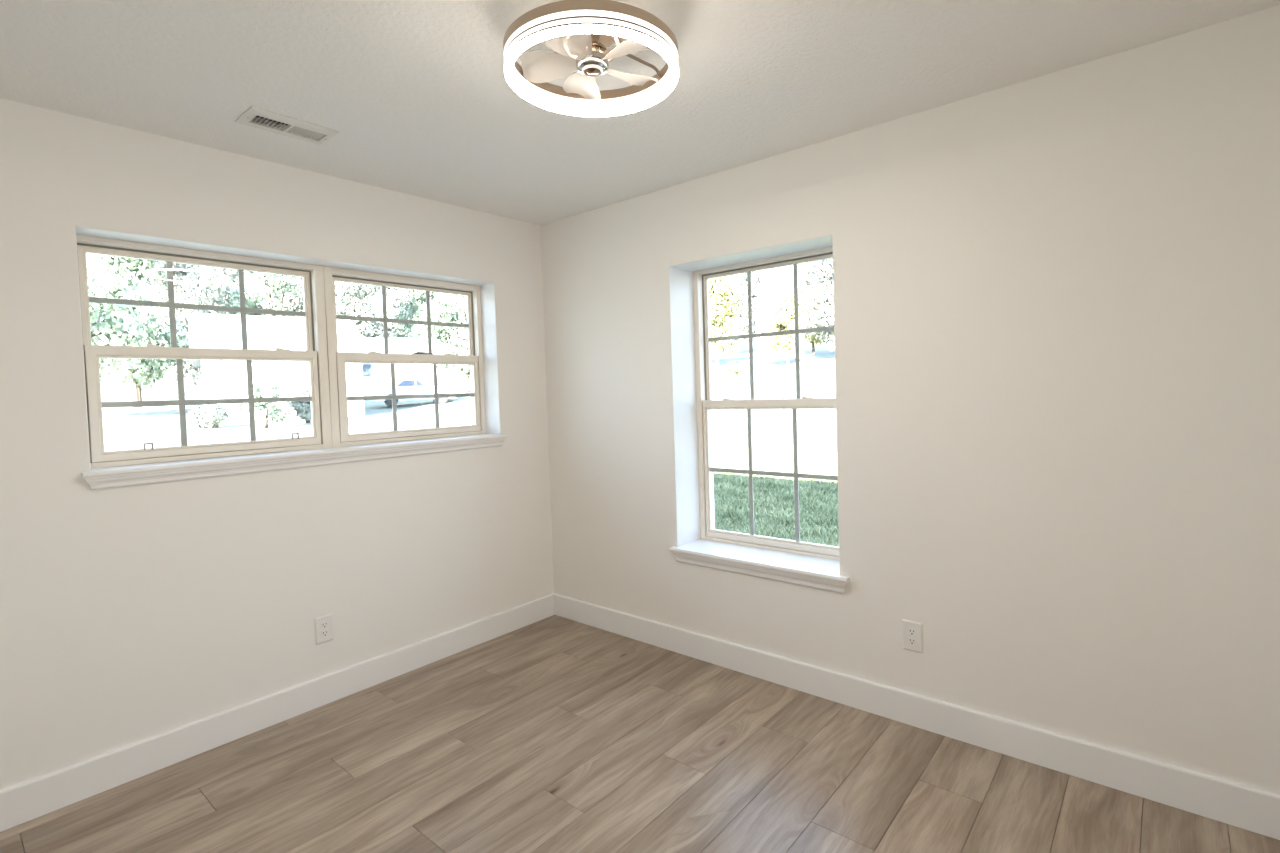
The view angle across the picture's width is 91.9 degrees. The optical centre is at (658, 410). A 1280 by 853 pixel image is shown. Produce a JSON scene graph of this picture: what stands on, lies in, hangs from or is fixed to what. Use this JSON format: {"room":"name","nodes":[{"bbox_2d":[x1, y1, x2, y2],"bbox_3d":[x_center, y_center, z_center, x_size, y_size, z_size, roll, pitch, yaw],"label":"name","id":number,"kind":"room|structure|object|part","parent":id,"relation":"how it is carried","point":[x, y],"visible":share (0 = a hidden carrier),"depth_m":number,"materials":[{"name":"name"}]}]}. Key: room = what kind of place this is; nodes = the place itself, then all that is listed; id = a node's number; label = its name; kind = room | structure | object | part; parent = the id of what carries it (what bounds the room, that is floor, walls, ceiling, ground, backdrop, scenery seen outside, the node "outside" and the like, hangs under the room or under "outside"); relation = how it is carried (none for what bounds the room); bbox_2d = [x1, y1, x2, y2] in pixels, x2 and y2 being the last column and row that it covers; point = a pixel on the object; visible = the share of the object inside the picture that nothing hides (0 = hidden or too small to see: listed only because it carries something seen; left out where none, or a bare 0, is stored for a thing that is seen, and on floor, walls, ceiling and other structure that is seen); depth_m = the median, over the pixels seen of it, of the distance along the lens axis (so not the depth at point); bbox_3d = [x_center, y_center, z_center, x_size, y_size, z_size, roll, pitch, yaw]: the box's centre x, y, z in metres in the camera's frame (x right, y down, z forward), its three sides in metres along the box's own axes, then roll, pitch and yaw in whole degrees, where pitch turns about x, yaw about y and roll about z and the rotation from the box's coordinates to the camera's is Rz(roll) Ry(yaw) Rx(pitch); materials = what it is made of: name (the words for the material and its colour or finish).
{"room":"empty bedroom","nodes":[
{"label":"empty bedroom","id":0,"kind":"room"},
{"bbox_2d":[0,98,553,790],"bbox_3d":[-1.708,0.136,2.845,0.240,2.440,2.900,0,2,40],"label":"wall","id":1,"kind":"structure","parent":0,"point":[129,615],"depth_m":2.51,"materials":[{"name":"paint"}]},
{"bbox_2d":[76,235,331,468],"bbox_3d":[-1.925,-0.237,2.690,0.104,0.880,0.896,0,2,40],"label":"window","id":2,"kind":"structure","parent":1,"relation":"in","point":[312,276],"depth_m":2.63,"materials":[{"name":"beige plastic"}]},
{"bbox_3d":[-2.041,0.144,2.478,0.014,0.028,0.028,0,2,40],"label":"sash pull","id":3,"kind":"part","parent":2,"relation":"part of","materials":[{"name":"silver metal"}]},
{"bbox_3d":[-1.952,-0.434,2.686,0.031,0.428,0.827,0,2,40],"label":"sash","id":4,"kind":"part","parent":2,"relation":"part of","materials":[{"name":"beige plastic"}]},
{"bbox_2d":[89,261,304,348],"bbox_3d":[-1.952,-0.446,2.688,0.006,0.368,0.784,0,2,40],"label":"grille","id":5,"kind":"object","parent":2,"relation":"attached to","point":[171,304],"depth_m":2.70,"materials":[{"name":"plastic"}]},
{"bbox_3d":[-1.907,-0.043,2.672,0.031,0.447,0.827,0,2,40],"label":"sash","id":6,"kind":"part","parent":2,"relation":"part of","materials":[{"name":"beige plastic"}]},
{"bbox_2d":[102,359,311,445],"bbox_3d":[-1.905,-0.038,2.677,0.006,0.370,0.766,0,2,40],"label":"grille","id":7,"kind":"object","parent":2,"relation":"attached to","point":[181,401],"depth_m":2.72,"materials":[{"name":"plastic"}]},
{"bbox_2d":[0,593,554,831],"bbox_3d":[-1.540,1.287,2.840,0.016,0.130,2.800,0,2,40],"label":"baseboard","id":8,"kind":"structure","parent":1,"relation":"attached to","point":[26,801],"depth_m":2.57,"materials":[{"name":"white paint"}]},
{"bbox_2d":[81,434,507,489],"bbox_3d":[-1.526,0.215,2.958,0.176,0.068,1.830,0,2,40],"label":"window sill","id":9,"kind":"structure","parent":1,"relation":"attached to","point":[141,474],"depth_m":2.68,"materials":[{"name":"white paint"}]},
{"bbox_2d":[315,613,333,644],"bbox_3d":[-1.537,1.008,2.851,0.008,0.122,0.077,0,2,40],"label":"wall outlet","id":10,"kind":"object","parent":1,"relation":"attached to","point":[323,624],"visible":1,"depth_m":2.85,"materials":[{"name":"white plastic"}]},
{"bbox_2d":[321,621,327,628],"bbox_3d":[-1.536,0.988,2.849,0.003,0.028,0.034,0,2,40],"label":"receptacle","id":11,"kind":"object","parent":10,"relation":"attached to","point":[324,624],"depth_m":2.85,"materials":[{"name":"white plastic"}]},
{"bbox_2d":[321,630,328,636],"bbox_3d":[-1.535,1.027,2.850,0.003,0.028,0.034,0,2,40],"label":"receptacle","id":12,"kind":"object","parent":10,"relation":"attached to","point":[324,633],"depth_m":2.85,"materials":[{"name":"white plastic"}]},
{"bbox_2d":[323,266,485,446],"bbox_3d":[-1.361,-0.278,3.377,0.100,0.880,0.883,0,2,40],"label":"window","id":13,"kind":"structure","parent":1,"relation":"in","point":[337,361],"depth_m":3.30,"materials":[{"name":"beige plastic"}]},
{"bbox_2d":[336,286,467,352],"bbox_3d":[-1.372,-0.485,3.390,0.006,0.368,0.767,0,2,40],"label":"grille","id":14,"kind":"object","parent":13,"relation":"attached to","point":[385,320],"depth_m":3.42,"materials":[{"name":"plastic"}]},
{"bbox_3d":[-1.374,-0.468,3.385,0.031,0.426,0.808,0,2,40],"label":"sash","id":15,"kind":"part","parent":13,"relation":"part of","materials":[{"name":"beige plastic"}]},
{"bbox_3d":[-1.329,-0.083,3.371,0.031,0.445,0.808,0,2,40],"label":"sash","id":16,"kind":"part","parent":13,"relation":"part of","materials":[{"name":"beige plastic"}]},
{"bbox_2d":[347,363,473,430],"bbox_3d":[-1.324,-0.075,3.380,0.006,0.365,0.745,0,2,40],"label":"grille","id":17,"kind":"object","parent":13,"relation":"attached to","point":[392,365],"depth_m":3.42,"materials":[{"name":"plastic"}]},
{"bbox_2d":[0,615,1279,852],"bbox_3d":[-0.133,1.441,1.824,3.960,0.200,3.210,0,2,40],"label":"floor","id":18,"kind":"structure","parent":0,"point":[552,734],"depth_m":2.22,"materials":[{"name":"brown wood"}]},
{"bbox_2d":[0,0,1279,224],"bbox_3d":[-0.215,-1.146,1.738,3.960,0.100,3.210,0,2,40],"label":"ceiling","id":19,"kind":"structure","parent":0,"point":[419,98],"depth_m":2.02,"materials":[{"name":"white paint"}]},
{"bbox_2d":[235,106,338,144],"bbox_3d":[-1.405,-1.087,2.352,0.180,0.040,0.298,0,2,40],"label":"ceiling vent","id":20,"kind":"object","parent":19,"relation":"in","point":[295,128],"visible":0.98,"depth_m":2.34,"materials":[{"name":"white metal"}]},
{"bbox_2d":[503,0,678,116],"bbox_3d":[-0.186,-1.011,1.731,0.483,0.169,0.483,0,2,40],"label":"ceiling fan","id":21,"kind":"object","parent":19,"relation":"attached to","point":[591,33],"visible":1,"depth_m":1.68,"materials":[{"name":"white plastic"}]},
{"bbox_3d":[-0.328,-0.999,1.775,0.145,0.057,0.009,-1,2,17],"label":"support rod","id":22,"kind":"part","parent":21,"relation":"part of","materials":[{"name":"brown metal"}]},
{"bbox_3d":[-0.077,-0.972,1.796,0.116,0.033,0.163,0,2,40],"label":"fan blade","id":23,"kind":"part","parent":21,"relation":"part of","materials":[{"name":"plastic"}]},
{"bbox_3d":[-0.053,-1.009,1.801,0.145,0.057,0.009,-3,2,-28],"label":"support rod","id":24,"kind":"part","parent":21,"relation":"part of","materials":[{"name":"brown metal"}]},
{"bbox_2d":[540,5,1279,794],"bbox_3d":[0.747,0.057,2.897,3.960,2.440,0.310,0,2,40],"label":"wall","id":25,"kind":"structure","parent":0,"point":[1057,294],"depth_m":2.25,"materials":[{"name":"paint"}]},
{"bbox_2d":[669,539,849,592],"bbox_3d":[0.511,0.754,3.046,0.965,0.076,0.246,0,2,40],"label":"window sill","id":26,"kind":"structure","parent":25,"relation":"attached to","point":[803,570],"depth_m":2.97,"materials":[{"name":"white paint"}]},
{"bbox_2d":[693,247,838,560],"bbox_3d":[0.588,-0.026,3.160,0.893,1.473,0.100,0,2,40],"label":"window","id":27,"kind":"structure","parent":25,"relation":"in","point":[705,404],"depth_m":3.24,"materials":[{"name":"beige plastic"}]},
{"bbox_3d":[0.587,-0.375,3.159,0.825,0.729,0.031,0,2,40],"label":"sash","id":28,"kind":"part","parent":27,"relation":"part of","materials":[{"name":"beige plastic"}]},
{"bbox_3d":[0.582,0.318,3.150,0.825,0.749,0.031,0,2,40],"label":"sash","id":29,"kind":"part","parent":27,"relation":"part of","materials":[{"name":"beige plastic"}]},
{"bbox_2d":[709,264,833,398],"bbox_3d":[0.588,-0.390,3.160,0.802,0.674,0.006,0,2,40],"label":"grille","id":30,"kind":"object","parent":27,"relation":"attached to","point":[797,331],"depth_m":3.21,"materials":[{"name":"plastic"}]},
{"bbox_2d":[709,409,837,541],"bbox_3d":[0.584,0.323,3.151,0.787,0.668,0.006,0,2,40],"label":"grille","id":31,"kind":"object","parent":27,"relation":"attached to","point":[751,472],"depth_m":3.22,"materials":[{"name":"plastic"}]},
{"bbox_2d":[902,619,922,652],"bbox_3d":[1.030,0.916,2.508,0.077,0.122,0.008,0,2,40],"label":"wall outlet","id":32,"kind":"object","parent":25,"relation":"attached to","point":[912,631],"visible":1,"depth_m":2.50,"materials":[{"name":"white plastic"}]},
{"bbox_2d":[908,628,915,635],"bbox_3d":[1.028,0.896,2.505,0.034,0.028,0.003,0,2,40],"label":"receptacle","id":33,"kind":"object","parent":32,"relation":"attached to","point":[911,631],"depth_m":2.50,"materials":[{"name":"white plastic"}]},
{"bbox_2d":[908,637,916,644],"bbox_3d":[1.029,0.935,2.507,0.034,0.028,0.003,0,2,40],"label":"receptacle","id":34,"kind":"object","parent":32,"relation":"attached to","point":[911,640],"depth_m":2.50,"materials":[{"name":"white plastic"}]},
{"bbox_2d":[554,593,1279,839],"bbox_3d":[0.734,1.217,2.765,3.620,0.130,0.016,0,2,40],"label":"baseboard","id":35,"kind":"structure","parent":25,"relation":"attached to","point":[1242,806],"depth_m":2.35,"materials":[{"name":"white paint"}]},
{"label":"outside","id":36,"kind":"structure","parent":0,"visible":0},
{"bbox_2d":[100,335,836,538],"bbox_3d":[-14.062,-7.674,67.042,181.000,15.320,201.000,0,2,40],"label":"ground","id":37,"kind":"structure","parent":36,"point":[124,428],"depth_m":27.96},
{"bbox_2d":[86,253,154,381],"bbox_3d":[-25.999,-5.210,26.927,6.393,11.965,6.805,-1,2,16],"label":"broadleaf tree","id":38,"kind":"object","parent":37,"relation":"on","point":[123,329],"visible":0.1,"depth_m":27.73,"materials":[{"name":"green plant"}]},
{"bbox_2d":[88,254,188,407],"bbox_3d":[-30.007,-5.522,35.432,6.073,11.367,6.465,-1,2,26],"label":"broadleaf tree","id":39,"kind":"object","parent":37,"relation":"on","point":[123,271],"visible":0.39,"depth_m":35.09,"materials":[{"name":"green plant"}]},
{"bbox_2d":[137,263,236,398],"bbox_3d":[-35.445,-6.668,45.711,6.875,12.266,6.170,-2,2,-10],"label":"broadleaf tree","id":40,"kind":"object","parent":37,"relation":"on","point":[206,290],"visible":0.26,"depth_m":45.47,"materials":[{"name":"green plant"}]},
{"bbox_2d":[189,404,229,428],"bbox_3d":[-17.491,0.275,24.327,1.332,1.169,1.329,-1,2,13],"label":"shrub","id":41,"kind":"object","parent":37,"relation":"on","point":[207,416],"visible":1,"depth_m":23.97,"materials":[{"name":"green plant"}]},
{"bbox_2d":[191,265,248,313],"bbox_3d":[-40.236,-8.004,57.390,6.479,12.879,7.219,-2,2,-7],"label":"broadleaf tree","id":42,"kind":"object","parent":37,"relation":"on","point":[230,274],"visible":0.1,"depth_m":56.36,"materials":[{"name":"green plant"}]},
{"bbox_2d":[210,271,301,316],"bbox_3d":[-32.173,-7.357,50.458,7.145,12.564,6.713,-1,2,34],"label":"broadleaf tree","id":43,"kind":"object","parent":37,"relation":"on","point":[270,284],"visible":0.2,"depth_m":50.22,"materials":[{"name":"green plant"}]},
{"bbox_2d":[238,379,291,427],"bbox_3d":[-15.513,-0.218,24.471,1.691,2.069,1.817,0,2,40],"label":"shrub","id":44,"kind":"object","parent":37,"relation":"on","point":[263,389],"visible":0.72,"depth_m":24.28,"materials":[{"name":"green plant"}]},
{"bbox_2d":[188,313,370,420],"bbox_3d":[-19.883,-2.003,32.359,7.200,5.800,9.900,-3,2,-36],"label":"house","id":45,"kind":"structure","parent":37,"relation":"on","point":[221,379],"depth_m":28.92,"materials":[{"name":"white"}]},
{"bbox_3d":[-15.002,-1.390,30.345,0.350,1.300,0.030,-3,2,-36],"label":"glass","id":46,"kind":"part","parent":45,"relation":"part of","materials":[{"name":"white"}]},
{"bbox_2d":[287,389,310,422],"bbox_3d":[-15.228,-0.144,26.945,1.223,1.597,1.732,-1,2,12],"label":"shrub","id":47,"kind":"object","parent":37,"relation":"on","point":[302,408],"visible":0.6,"depth_m":26.40,"materials":[{"name":"green plant"}]},
{"bbox_2d":[273,279,337,316],"bbox_3d":[-34.974,-9.111,62.820,7.219,12.879,6.479,-3,2,-33],"label":"broadleaf tree","id":48,"kind":"object","parent":37,"relation":"on","point":[296,305],"visible":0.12,"depth_m":60.47,"materials":[{"name":"green plant"}]},
{"bbox_2d":[335,281,396,337],"bbox_3d":[-27.094,-8.781,55.410,6.787,13.492,7.563,-2,2,-11],"label":"broadleaf tree","id":49,"kind":"object","parent":37,"relation":"on","point":[354,307],"visible":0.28,"depth_m":53.77,"materials":[{"name":"green plant"}]},
{"bbox_2d":[370,286,435,337],"bbox_3d":[-28.612,-10.418,67.900,7.563,13.492,6.787,-1,2,11],"label":"broadleaf tree","id":50,"kind":"object","parent":37,"relation":"on","point":[395,296],"visible":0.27,"depth_m":66.02,"materials":[{"name":"green plant"}]},
{"bbox_2d":[374,379,456,405],"bbox_3d":[-14.220,-1.076,36.301,4.400,1.500,1.820,-3,2,-26],"label":"parked car","id":51,"kind":"object","parent":37,"relation":"on","point":[411,386],"visible":0.59,"depth_m":35.60,"materials":[{"name":"white paint"}]},
{"bbox_2d":[362,338,470,395],"bbox_3d":[-18.768,-3.368,48.436,10.300,4.600,7.900,-3,2,-20],"label":"house","id":52,"kind":"structure","parent":37,"relation":"on","point":[375,376],"depth_m":45.18,"materials":[{"name":"white"}]},
{"bbox_3d":[-20.712,-2.958,43.955,1.000,1.100,0.030,-3,2,-20],"label":"glass","id":53,"kind":"part","parent":52,"relation":"part of","materials":[{"name":"blue"}]},
{"bbox_3d":[-19.014,-2.583,44.602,1.000,2.100,0.060,-3,2,-20],"label":"door","id":54,"kind":"part","parent":52,"relation":"part of","materials":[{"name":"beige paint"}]},
{"bbox_2d":[392,290,445,337],"bbox_3d":[-23.282,-9.143,61.855,5.964,11.965,6.805,-3,2,-24],"label":"broadleaf tree","id":55,"kind":"object","parent":37,"relation":"on","point":[416,304],"visible":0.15,"depth_m":61.71,"materials":[{"name":"green plant"}]},
{"bbox_2d":[413,293,470,392],"bbox_3d":[-13.314,-5.693,41.505,5.444,9.572,5.114,-1,2,17],"label":"broadleaf tree","id":56,"kind":"object","parent":37,"relation":"on","point":[455,339],"visible":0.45,"depth_m":40.97,"materials":[{"name":"green plant"}]},
{"bbox_2d":[709,275,741,366],"bbox_3d":[5.004,-7.981,53.884,4.729,9.028,5.266,-3,2,-36],"label":"broadleaf tree","id":57,"kind":"object","parent":37,"relation":"on","point":[721,296],"visible":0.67,"depth_m":53.06,"materials":[{"name":"yellow plant"}]},
{"bbox_2d":[725,379,727,424],"bbox_3d":[2.579,-0.206,23.237,0.060,1.954,0.060,0,2,40],"label":"pole","id":58,"kind":"object","parent":37,"relation":"on","point":[725,379],"visible":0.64,"depth_m":23.23,"materials":[{"name":"grey metal"}]},
{"bbox_2d":[718,362,743,380],"bbox_3d":[4.657,-2.451,39.599,1.553,1.362,1.433,-2,2,-12],"label":"shrub","id":59,"kind":"object","parent":37,"relation":"on","point":[733,368],"visible":1,"depth_m":39.45,"materials":[{"name":"yellow plant"}]},
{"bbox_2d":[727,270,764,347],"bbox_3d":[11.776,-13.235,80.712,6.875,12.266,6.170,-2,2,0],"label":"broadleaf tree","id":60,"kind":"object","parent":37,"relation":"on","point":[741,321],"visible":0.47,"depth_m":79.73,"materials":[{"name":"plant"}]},
{"bbox_2d":[752,297,786,358],"bbox_3d":[11.866,-8.145,64.658,3.900,6.600,4.800,-1,2,12],"label":"house","id":61,"kind":"structure","parent":37,"relation":"on","point":[762,351],"depth_m":62.87,"materials":[{"name":"white"}]},
{"bbox_3d":[10.870,-9.752,62.729,0.450,1.300,0.030,-1,2,12],"label":"glass","id":62,"kind":"part","parent":61,"relation":"part of","materials":[{"name":"white"}]},
{"bbox_2d":[713,446,838,546],"bbox_3d":[1.872,1.238,11.589,7.358,0.165,10.681,-1,2,28],"label":"grass","id":63,"kind":"structure","parent":37,"relation":"on","point":[818,498],"depth_m":9.55,"materials":[{"name":"green plant"}]},
{"bbox_2d":[781,369,784,433],"bbox_3d":[4.077,-0.193,20.183,0.060,2.335,0.060,0,2,40],"label":"pole","id":64,"kind":"object","parent":37,"relation":"on","point":[781,369],"visible":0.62,"depth_m":20.16,"materials":[{"name":"grey metal"}]},
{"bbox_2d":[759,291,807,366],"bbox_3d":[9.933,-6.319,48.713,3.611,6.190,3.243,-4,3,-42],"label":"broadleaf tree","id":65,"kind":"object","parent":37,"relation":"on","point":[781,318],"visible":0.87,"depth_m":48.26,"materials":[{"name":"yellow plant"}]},
{"bbox_2d":[798,280,823,354],"bbox_3d":[16.168,-9.544,63.569,4.765,8.168,4.278,-2,2,-8],"label":"broadleaf tree","id":66,"kind":"object","parent":37,"relation":"on","point":[804,290],"visible":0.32,"depth_m":62.75,"materials":[{"name":"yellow plant"}]},
{"bbox_2d":[798,258,834,351],"bbox_3d":[15.018,-9.660,51.633,5.862,11.652,6.532,-3,2,-41],"label":"broadleaf tree","id":67,"kind":"object","parent":37,"relation":"on","point":[824,294],"visible":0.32,"depth_m":51.58,"materials":[{"name":"green plant"}]}
]}

